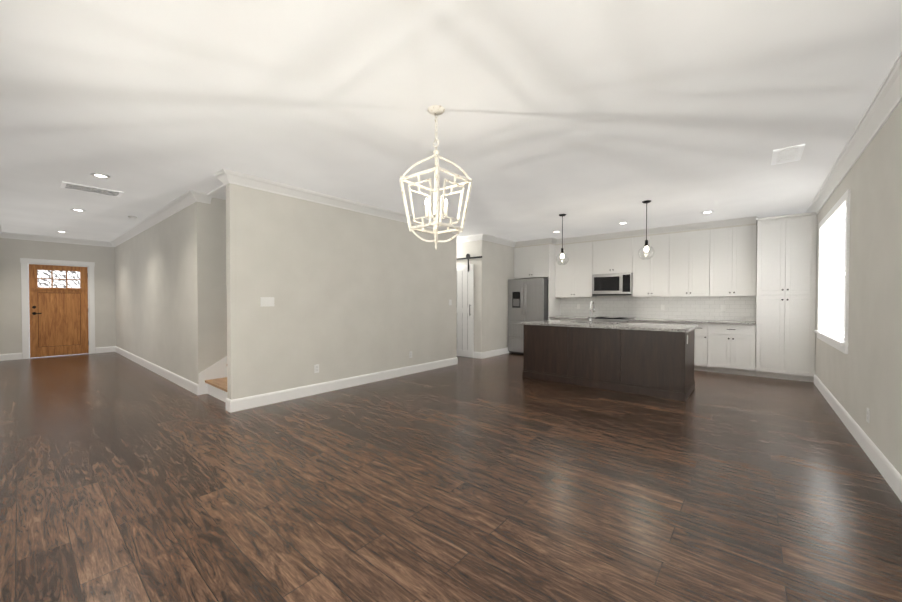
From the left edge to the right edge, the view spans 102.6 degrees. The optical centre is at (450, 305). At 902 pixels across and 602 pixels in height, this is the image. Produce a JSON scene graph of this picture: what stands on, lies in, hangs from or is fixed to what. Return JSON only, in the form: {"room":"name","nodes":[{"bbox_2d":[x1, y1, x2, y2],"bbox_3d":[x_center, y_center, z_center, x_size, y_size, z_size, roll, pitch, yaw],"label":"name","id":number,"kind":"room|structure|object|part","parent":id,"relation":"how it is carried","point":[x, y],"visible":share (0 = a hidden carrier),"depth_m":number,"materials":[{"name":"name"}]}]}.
{"room":"open-plan dining room","nodes":[
{"label":"open-plan dining room","id":0,"kind":"room"},
{"bbox_2d":[0,223,3,237],"bbox_3d":[-4.599,-1.450,3.493,13.070,0.115,0.098,1,1,40],"label":"crown molding","id":1,"kind":"structure","parent":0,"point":[1,233],"depth_m":7.66,"materials":[{"name":"white wood"}]},
{"bbox_2d":[0,238,115,353],"bbox_3d":[-9.133,-0.204,8.370,0.120,2.740,1.980,1,1,40],"label":"wall","id":2,"kind":"structure","parent":0,"point":[13,252],"depth_m":8.20,"materials":[{"name":"paint"}]},
{"bbox_2d":[0,353,21,360],"bbox_3d":[-9.522,1.103,7.817,0.016,0.142,0.305,1,1,40],"label":"baseboard","id":3,"kind":"structure","parent":2,"relation":"attached to","point":[3,357],"depth_m":7.81,"materials":[{"name":"white wood"}]},
{"bbox_2d":[4,232,107,246],"bbox_3d":[-9.011,-1.516,8.328,0.098,0.115,1.620,1,1,40],"label":"crown molding","id":4,"kind":"structure","parent":2,"relation":"attached to","point":[6,235],"depth_m":8.25,"materials":[{"name":"white"}]},
{"bbox_2d":[20,258,94,358],"bbox_3d":[-9.095,0.056,8.398,0.143,2.220,1.167,1,1,40],"label":"door frame","id":5,"kind":"structure","parent":2,"relation":"attached to","point":[24,262],"depth_m":8.14,"materials":[{"name":"white wood"}]},
{"bbox_2d":[29,264,88,357],"bbox_3d":[-9.086,0.111,8.392,0.080,2.086,0.923,1,1,40],"label":"front door","id":6,"kind":"structure","parent":2,"relation":"in","point":[59,326],"depth_m":8.38,"materials":[{"name":"brown wood"}]},
{"bbox_2d":[32,270,88,344],"bbox_3d":[-9.052,0.063,8.398,0.087,1.765,0.904,1,1,40],"label":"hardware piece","id":7,"kind":"object","parent":6,"relation":"attached to","point":[45,283],"depth_m":8.38,"materials":[{"name":"glass"}]},
{"bbox_3d":[-9.100,-0.618,8.393,0.008,0.402,0.677,1,1,40],"label":"glass","id":8,"kind":"part","parent":7,"relation":"part of","materials":[{"name":"glass"}]},
{"bbox_2d":[96,346,115,352],"bbox_3d":[-8.574,1.087,8.951,0.016,0.142,0.338,1,1,40],"label":"baseboard","id":9,"kind":"structure","parent":2,"relation":"attached to","point":[112,348],"depth_m":8.95,"materials":[{"name":"white wood"}]},
{"bbox_2d":[115,198,226,383],"bbox_3d":[-4.672,-0.207,8.616,6.650,2.740,4.120,1,1,40],"label":"wall","id":10,"kind":"structure","parent":0,"point":[170,296],"depth_m":5.51,"materials":[{"name":"paint"}]},
{"bbox_2d":[108,190,203,246],"bbox_3d":[-5.931,-1.497,6.922,6.628,0.115,0.128,1,1,40],"label":"crown molding","id":11,"kind":"structure","parent":10,"relation":"attached to","point":[190,197],"depth_m":5.85,"materials":[{"name":"white wood"}]},
{"bbox_2d":[116,346,198,394],"bbox_3d":[-5.946,1.114,7.004,6.546,0.142,0.016,1,1,40],"label":"baseboard","id":12,"kind":"structure","parent":10,"relation":"attached to","point":[185,383],"depth_m":6.05,"materials":[{"name":"white wood"}]},
{"bbox_2d":[226,183,456,399],"bbox_3d":[-1.254,-0.168,5.760,0.120,2.740,4.120,1,1,40],"label":"wall","id":13,"kind":"structure","parent":0,"point":[353,293],"depth_m":5.06,"materials":[{"name":"paint"}]},
{"bbox_2d":[260,297,273,306],"bbox_3d":[-2.260,-0.050,4.452,0.014,0.115,0.165,1,1,40],"label":"light switch","id":14,"kind":"object","parent":13,"relation":"attached to","point":[266,301],"visible":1,"depth_m":4.44,"materials":[{"name":"white plastic"}]},
{"bbox_2d":[314,364,318,372],"bbox_3d":[-1.846,0.863,4.965,0.008,0.115,0.070,1,1,40],"label":"outlet","id":15,"kind":"object","parent":13,"relation":"attached to","point":[316,368],"visible":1,"depth_m":4.96,"materials":[{"name":"white plastic"}]},
{"bbox_2d":[216,169,458,233],"bbox_3d":[-1.174,-1.479,5.675,0.108,0.115,4.316,1,1,40],"label":"crown molding","id":16,"kind":"structure","parent":13,"relation":"attached to","point":[225,176],"depth_m":4.81,"materials":[{"name":"white wood"}]},
{"bbox_2d":[228,357,457,412],"bbox_3d":[-1.202,1.131,5.733,0.016,0.142,4.152,1,1,40],"label":"baseboard","id":17,"kind":"structure","parent":13,"relation":"attached to","point":[239,404],"depth_m":5.07,"materials":[{"name":"white wood"}]},
{"bbox_2d":[0,352,901,601],"bbox_3d":[-1.799,1.237,6.880,13.310,0.100,9.070,1,1,40],"label":"floor","id":18,"kind":"structure","parent":0,"point":[499,478],"depth_m":2.40,"materials":[{"name":"brown wood"}]},
{"bbox_2d":[199,356,226,401],"bbox_3d":[-1.750,-0.113,6.095,1.065,2.620,3.993,1,1,40],"label":"stairs","id":19,"kind":"structure","parent":18,"relation":"on","point":[213,380],"depth_m":4.95,"materials":[{"name":"white wood"}]},
{"bbox_2d":[508,278,547,353],"bbox_3d":[1.993,0.260,8.808,0.910,1.800,0.927,1,1,40],"label":"fridge","id":20,"kind":"object","parent":18,"relation":"on","point":[527,300],"visible":0.65,"depth_m":8.53,"materials":[{"name":"grey metal"}]},
{"bbox_2d":[522,325,694,401],"bbox_3d":[2.408,0.760,5.709,2.324,0.885,0.984,1,1,40],"label":"kitchen island","id":21,"kind":"object","parent":18,"relation":"on","point":[652,360],"depth_m":5.16,"materials":[{"name":"brown wood"}]},
{"bbox_2d":[521,321,696,332],"bbox_3d":[2.408,0.301,5.703,2.370,0.037,1.030,1,1,40],"label":"island countertop","id":22,"kind":"structure","parent":21,"relation":"on","point":[572,324],"depth_m":5.30,"materials":[{"name":"grey stone"}]},
{"bbox_2d":[589,301,594,323],"bbox_3d":[2.285,0.098,5.778,0.109,0.367,0.217,1,1,40],"label":"faucet","id":23,"kind":"object","parent":22,"relation":"on","point":[590,319],"depth_m":5.73,"materials":[{"name":"silver metal"}]},
{"bbox_2d":[582,316,637,322],"bbox_3d":[3.462,0.722,7.797,0.922,0.904,0.617,1,1,40],"label":"base cabinet","id":24,"kind":"object","parent":18,"relation":"on","point":[597,318],"depth_m":7.65,"materials":[{"name":"white wood"}]},
{"bbox_2d":[588,316,634,322],"bbox_3d":[3.448,0.700,7.779,0.786,0.909,0.663,1,1,40],"label":"range","id":25,"kind":"object","parent":24,"relation":"in","point":[621,319],"depth_m":7.62,"materials":[{"name":"silver metal"}]},
{"bbox_2d":[634,320,661,323],"bbox_3d":[4.062,0.742,7.328,0.720,0.877,0.607,1,1,40],"label":"base cabinet","id":26,"kind":"object","parent":18,"relation":"on","point":[635,321],"depth_m":7.07,"materials":[{"name":"white wood"}]},
{"bbox_2d":[694,324,713,371],"bbox_3d":[4.693,0.749,6.801,0.399,0.877,0.607,1,1,40],"label":"base cabinet","id":27,"kind":"object","parent":18,"relation":"on","point":[704,334],"depth_m":6.52,"materials":[{"name":"white wood"}]},
{"bbox_2d":[714,324,757,376],"bbox_3d":[5.028,0.753,6.521,0.716,0.877,0.607,1,1,40],"label":"base cabinet","id":28,"kind":"object","parent":18,"relation":"on","point":[734,344],"depth_m":6.23,"materials":[{"name":"white wood"}]},
{"bbox_2d":[550,316,753,323],"bbox_3d":[3.890,0.277,7.446,3.658,0.045,0.637,1,1,40],"label":"countertop","id":29,"kind":"structure","parent":28,"relation":"on","point":[551,317],"depth_m":6.82,"materials":[{"name":"grey stone"}]},
{"bbox_2d":[754,212,816,381],"bbox_3d":[5.576,-0.130,6.051,0.705,2.654,0.607,1,1,40],"label":"tall cabinet","id":30,"kind":"object","parent":18,"relation":"on","point":[785,269],"depth_m":5.81,"materials":[{"name":"white wood"}]},
{"bbox_2d":[0,0,901,241],"bbox_3d":[-1.799,-1.593,6.841,13.310,0.120,9.070,1,1,40],"label":"ceiling","id":31,"kind":"structure","parent":0,"point":[591,117],"depth_m":2.67,"materials":[{"name":"paint"}]},
{"bbox_2d":[61,181,123,196],"bbox_3d":[-4.684,-1.517,4.724,0.320,0.012,0.560,1,1,40],"label":"ceiling vent","id":32,"kind":"object","parent":31,"relation":"in","point":[80,187],"visible":1,"depth_m":4.69,"materials":[{"name":"white metal"}]},
{"bbox_2d":[90,173,110,178],"bbox_3d":[-4.077,-1.513,4.204,0.176,0.008,0.176,1,1,40],"label":"recessed light","id":33,"kind":"object","parent":31,"relation":"in","point":[100,175],"visible":0.94,"depth_m":4.19,"materials":[{"name":"white plastic"}]},
{"bbox_2d":[399,105,471,249],"bbox_3d":[-0.113,-0.962,2.762,0.404,1.070,0.403,1,1,40],"label":"chandelier","id":34,"kind":"object","parent":31,"relation":"hanging from","point":[435,110],"visible":1,"depth_m":2.74,"materials":[{"name":"white metal"}]},
{"bbox_2d":[556,214,568,264],"bbox_3d":[1.886,-1.119,6.120,0.210,0.849,0.210,1,1,40],"label":"pendant light","id":35,"kind":"object","parent":31,"relation":"hanging from","point":[562,250],"visible":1,"depth_m":6.11,"materials":[{"name":"black metal"}]},
{"bbox_3d":[1.886,-0.793,6.124,0.210,0.197,0.210,1,1,40],"label":"lamp shade","id":36,"kind":"part","parent":35,"relation":"part of","materials":[{"name":"clear glass"}]},
{"bbox_3d":[1.886,-1.217,6.118,0.120,0.652,0.120,1,1,40],"label":"rod","id":37,"kind":"part","parent":35,"relation":"part of","materials":[{"name":"black metal"}]},
{"bbox_2d":[638,200,653,259],"bbox_3d":[2.869,-1.107,5.299,0.210,0.849,0.210,1,1,40],"label":"pendant light","id":38,"kind":"object","parent":31,"relation":"hanging from","point":[646,245],"visible":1,"depth_m":5.29,"materials":[{"name":"black metal"}]},
{"bbox_3d":[2.869,-0.781,5.303,0.210,0.197,0.210,1,1,40],"label":"lamp shade","id":39,"kind":"part","parent":38,"relation":"part of","materials":[{"name":"clear glass"}]},
{"bbox_3d":[2.869,-1.206,5.298,0.120,0.652,0.120,1,1,40],"label":"rod","id":40,"kind":"part","parent":38,"relation":"part of","materials":[{"name":"black metal"}]},
{"bbox_2d":[771,144,804,164],"bbox_3d":[3.350,-1.502,3.601,0.220,0.012,0.470,1,1,40],"label":"ceiling vent","id":41,"kind":"object","parent":31,"relation":"in","point":[787,154],"visible":0.98,"depth_m":3.58,"materials":[{"name":"white metal"}]},
{"bbox_2d":[457,240,514,352],"bbox_3d":[0.044,-0.224,9.869,3.400,2.740,2.090,1,1,40],"label":"wall","id":42,"kind":"structure","parent":0,"point":[493,269],"depth_m":8.27,"materials":[{"name":"paint"}]},
{"bbox_2d":[457,254,481,356],"bbox_3d":[-0.114,-0.014,8.568,2.090,2.325,0.105,1,1,40],"label":"barn door","id":43,"kind":"structure","parent":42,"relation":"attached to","point":[465,310],"depth_m":8.20,"materials":[{"name":"white wood"}]},
{"bbox_3d":[0.142,0.109,8.373,0.935,2.085,0.035,1,1,40],"label":"barn door","id":44,"kind":"part","parent":43,"relation":"part of","materials":[{"name":"white wood"}]},
{"bbox_2d":[457,234,483,242],"bbox_3d":[-0.574,-1.524,8.941,3.378,0.115,0.098,1,1,40],"label":"crown molding","id":45,"kind":"structure","parent":42,"relation":"attached to","point":[478,236],"depth_m":8.10,"materials":[{"name":"white wood"}]},
{"bbox_2d":[462,352,483,358],"bbox_3d":[-0.579,1.086,9.035,3.296,0.142,0.016,1,1,40],"label":"baseboard","id":46,"kind":"structure","parent":42,"relation":"attached to","point":[480,355],"depth_m":8.03,"materials":[{"name":"white wood"}]},
{"bbox_2d":[484,347,508,357],"bbox_3d":[1.053,1.094,8.431,0.016,0.142,1.130,1,1,40],"label":"baseboard","id":47,"kind":"structure","parent":42,"relation":"attached to","point":[491,353],"depth_m":8.40,"materials":[{"name":"white wood"}]},
{"bbox_2d":[484,234,515,246],"bbox_3d":[1.318,-1.520,8.649,0.098,0.115,1.860,1,1,40],"label":"crown molding","id":48,"kind":"structure","parent":42,"relation":"attached to","point":[493,239],"depth_m":8.40,"materials":[{"name":"white"}]},
{"bbox_2d":[586,230,756,351],"bbox_3d":[4.032,-0.196,7.819,5.350,2.740,0.120,1,1,40],"label":"wall","id":49,"kind":"structure","parent":0,"point":[658,318],"depth_m":7.85,"materials":[{"name":"paint"}]},
{"bbox_2d":[514,244,553,279],"bbox_3d":[2.120,-1.077,8.946,0.946,0.789,0.577,1,1,40],"label":"upper cabinet","id":50,"kind":"object","parent":49,"relation":"attached to","point":[531,261],"depth_m":8.69,"materials":[{"name":"white wood"}]},
{"bbox_2d":[554,240,601,299],"bbox_3d":[2.944,-0.830,8.424,0.930,1.269,0.327,1,1,40],"label":"upper cabinet","id":51,"kind":"object","parent":49,"relation":"attached to","point":[571,279],"depth_m":8.32,"materials":[{"name":"white wood"}]},
{"bbox_2d":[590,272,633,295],"bbox_3d":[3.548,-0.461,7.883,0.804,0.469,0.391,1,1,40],"label":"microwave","id":52,"kind":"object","parent":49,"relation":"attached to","point":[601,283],"depth_m":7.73,"materials":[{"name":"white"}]},
{"bbox_2d":[592,273,632,295],"bbox_3d":[3.535,-0.461,7.868,0.804,0.468,0.431,1,1,40],"label":"microwave","id":53,"kind":"object","parent":49,"relation":"attached to","point":[603,284],"depth_m":7.72,"materials":[{"name":"silver metal"}]},
{"bbox_2d":[594,236,633,271],"bbox_3d":[3.568,-1.079,7.899,0.818,0.755,0.327,1,1,40],"label":"upper cabinet","id":54,"kind":"object","parent":49,"relation":"attached to","point":[615,253],"depth_m":7.74,"materials":[{"name":"white wood"}]},
{"bbox_2d":[634,232,673,295],"bbox_3d":[4.136,-0.816,7.428,0.782,1.269,0.327,1,1,40],"label":"upper cabinet","id":55,"kind":"object","parent":49,"relation":"attached to","point":[654,276],"depth_m":7.26,"materials":[{"name":"white wood"}]},
{"bbox_2d":[560,297,755,320],"bbox_3d":[4.091,0.038,7.683,3.658,0.443,0.012,1,1,40],"label":"backsplash","id":56,"kind":"structure","parent":49,"relation":"attached to","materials":[{"name":"tile"}]},
{"bbox_2d":[674,228,713,295],"bbox_3d":[4.639,-0.810,7.008,0.772,1.269,0.327,1,1,40],"label":"upper cabinet","id":57,"kind":"object","parent":49,"relation":"attached to","point":[712,278],"depth_m":6.83,"materials":[{"name":"white wood"}]},
{"bbox_2d":[714,220,757,295],"bbox_3d":[5.115,-0.805,6.609,0.715,1.269,0.327,1,1,40],"label":"upper cabinet","id":58,"kind":"object","parent":49,"relation":"attached to","point":[733,243],"depth_m":6.45,"materials":[{"name":"white wood"}]},
{"bbox_2d":[815,101,901,475],"bbox_3d":[3.261,-0.125,2.632,0.120,2.740,9.070,1,1,40],"label":"wall","id":59,"kind":"structure","parent":0,"point":[861,376],"depth_m":2.91,"materials":[{"name":"paint"}]},
{"bbox_2d":[814,189,849,353],"bbox_3d":[4.774,-0.358,4.485,0.172,1.685,2.160,1,1,40],"label":"window","id":60,"kind":"structure","parent":59,"relation":"in","point":[832,275],"depth_m":4.47,"materials":[{"name":"white glass"}]},
{"bbox_2d":[806,52,901,213],"bbox_3d":[3.216,-1.439,2.730,0.098,0.115,8.710,1,1,40],"label":"crown molding","id":61,"kind":"structure","parent":59,"relation":"attached to","point":[885,102],"depth_m":2.97,"materials":[{"name":"white wood"}]},
{"bbox_2d":[814,375,901,501],"bbox_3d":[3.021,1.176,2.469,0.016,0.142,8.185,1,1,40],"label":"baseboard","id":62,"kind":"structure","parent":59,"relation":"attached to","point":[888,471],"depth_m":3.01,"materials":[{"name":"white wood"}]},
{"bbox_2d":[866,408,869,422],"bbox_3d":[3.500,0.919,3.033,0.008,0.115,0.070,1,1,40],"label":"outlet","id":63,"kind":"object","parent":59,"relation":"attached to","point":[868,415],"visible":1,"depth_m":3.01,"materials":[{"name":"white plastic"}]}
]}

